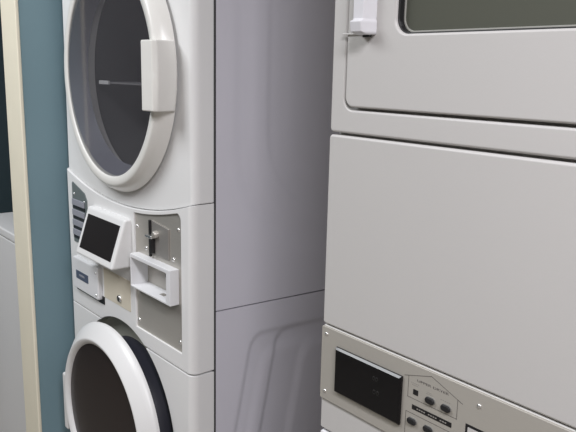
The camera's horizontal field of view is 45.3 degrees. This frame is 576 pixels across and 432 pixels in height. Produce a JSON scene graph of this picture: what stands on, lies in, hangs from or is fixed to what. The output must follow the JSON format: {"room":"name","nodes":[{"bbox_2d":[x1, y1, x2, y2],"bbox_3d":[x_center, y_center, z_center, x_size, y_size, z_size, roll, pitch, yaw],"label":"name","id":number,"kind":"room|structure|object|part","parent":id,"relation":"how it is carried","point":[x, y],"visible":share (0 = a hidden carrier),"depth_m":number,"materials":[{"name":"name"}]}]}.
{"room":"laundry","nodes":[
{"label":"laundry","id":0,"kind":"room"},
{"bbox_2d":[0,7,12,212],"bbox_3d":[-2.516,-0.351,2.377,4.300,2.600,0.100,-8,15,-39],"label":"wall","id":1,"kind":"structure","parent":0,"point":[6,205],"depth_m":3.30,"materials":[{"name":"teal paint"}]},
{"bbox_2d":[18,0,74,431],"bbox_3d":[-0.329,-0.278,2.265,1.094,2.600,0.112,-8,15,-39],"label":"wall","id":2,"kind":"structure","parent":0,"point":[40,21],"depth_m":1.94,"materials":[{"name":"teal paint"}]},
{"bbox_2d":[0,0,41,431],"bbox_3d":[-0.753,-0.215,1.917,0.010,2.600,0.116,-8,15,-39],"label":"trim","id":3,"kind":"structure","parent":2,"relation":"attached to","point":[10,28],"depth_m":1.95,"materials":[{"name":"beige paint"}]},
{"bbox_3d":[-0.757,1.451,0.554,4.500,0.100,5.700,-8,15,-39],"label":"floor","id":4,"kind":"structure","parent":0,"visible":0},
{"bbox_2d":[0,212,25,431],"bbox_3d":[-0.714,0.420,2.671,0.665,1.050,0.685,-8,15,-39],"label":"washing machine","id":5,"kind":"object","parent":4,"relation":"on","point":[12,402],"visible":0.03,"depth_m":2.52,"materials":[{"name":"white metal"}]},
{"bbox_3d":[-0.705,0.033,2.590,0.665,0.030,0.685,-8,15,-39],"label":"panel","id":6,"kind":"part","parent":5,"relation":"part of","materials":[{"name":"white metal"}]},
{"bbox_2d":[62,0,339,431],"bbox_3d":[-0.132,0.106,1.965,0.896,1.980,0.659,-8,15,-39],"label":"dryer","id":7,"kind":"object","parent":4,"relation":"on","point":[200,131],"visible":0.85,"depth_m":1.60,"materials":[{"name":"white metal"}]},
{"bbox_2d":[63,322,159,431],"bbox_3d":[-0.467,0.525,1.772,0.042,0.510,0.516,-8,15,-39],"label":"door","id":8,"kind":"structure","parent":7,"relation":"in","point":[106,388],"depth_m":1.72,"materials":[{"name":"white plastic"}]},
{"bbox_3d":[-0.435,0.187,1.761,0.004,0.080,0.148,-8,15,-39],"label":"lock plate","id":9,"kind":"part","parent":7,"relation":"part of","materials":[{"name":"beige metal"}]},
{"bbox_3d":[-0.423,-0.336,1.617,0.039,0.565,0.565,-8,15,-39],"label":"dryer door","id":10,"kind":"part","parent":7,"relation":"part of","materials":[{"name":"plastic"}]},
{"bbox_2d":[74,300,213,431],"bbox_3d":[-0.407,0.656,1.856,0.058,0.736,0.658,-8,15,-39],"label":"washer","id":11,"kind":"object","parent":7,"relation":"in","point":[183,398],"depth_m":1.60,"materials":[{"name":"white plastic"}]},
{"bbox_3d":[-0.297,0.141,1.596,0.052,0.082,0.186,-8,15,-39],"label":"coin box frame","id":12,"kind":"part","parent":7,"relation":"part of","materials":[{"name":"white plastic"}]},
{"bbox_3d":[-0.297,0.134,1.590,0.002,0.318,0.214,-8,15,-39],"label":"coin panel","id":13,"kind":"part","parent":7,"relation":"part of","materials":[{"name":"metal"}]},
{"bbox_3d":[-0.265,-0.287,1.417,0.058,0.143,0.058,-8,15,-39],"label":"door handle","id":14,"kind":"part","parent":7,"relation":"part of","materials":[{"name":"plastic"}]},
{"bbox_3d":[-0.289,0.053,1.561,0.005,0.078,0.080,-8,15,-39],"label":"coin slot plate","id":15,"kind":"part","parent":7,"relation":"part of","materials":[{"name":"metal"}]},
{"bbox_3d":[0.118,0.597,1.859,0.757,0.874,0.013,-8,15,-39],"label":"panel","id":16,"kind":"part","parent":7,"relation":"part of","materials":[{"name":"grey paint"}]},
{"bbox_3d":[0.139,-0.312,1.669,0.757,1.029,0.012,-8,15,-39],"label":"panel","id":17,"kind":"part","parent":7,"relation":"part of","materials":[{"name":"grey paint"}]},
{"bbox_2d":[320,0,575,431],"bbox_3d":[0.571,0.291,1.159,0.831,1.980,0.685,-8,15,-39],"label":"dryer","id":18,"kind":"object","parent":4,"relation":"on","point":[450,300],"visible":1,"depth_m":0.92,"materials":[{"name":"white metal"}]},
{"bbox_3d":[0.107,-0.346,0.972,0.028,0.176,0.033,-8,15,-39],"label":"door handle","id":19,"kind":"part","parent":18,"relation":"part of","materials":[{"name":"white plastic"}]},
{"bbox_3d":[0.276,0.303,0.912,0.006,0.129,0.682,-8,15,-39],"label":"control panel","id":20,"kind":"part","parent":18,"relation":"part of","materials":[{"name":"beige metal"}]},
{"bbox_3d":[0.288,0.082,0.870,0.019,0.314,0.685,-8,15,-39],"label":"access panel","id":21,"kind":"part","parent":18,"relation":"part of","materials":[{"name":"white metal"}]},
{"bbox_3d":[0.299,-0.355,0.779,0.020,0.572,0.685,-8,15,-39],"label":"frame","id":22,"kind":"part","parent":18,"relation":"part of","materials":[{"name":"white metal"}]},
{"bbox_3d":[0.294,-0.348,0.780,0.018,0.476,0.613,-8,15,-39],"label":"dryer door","id":23,"kind":"part","parent":18,"relation":"part of","materials":[{"name":"white metal"}]}
]}

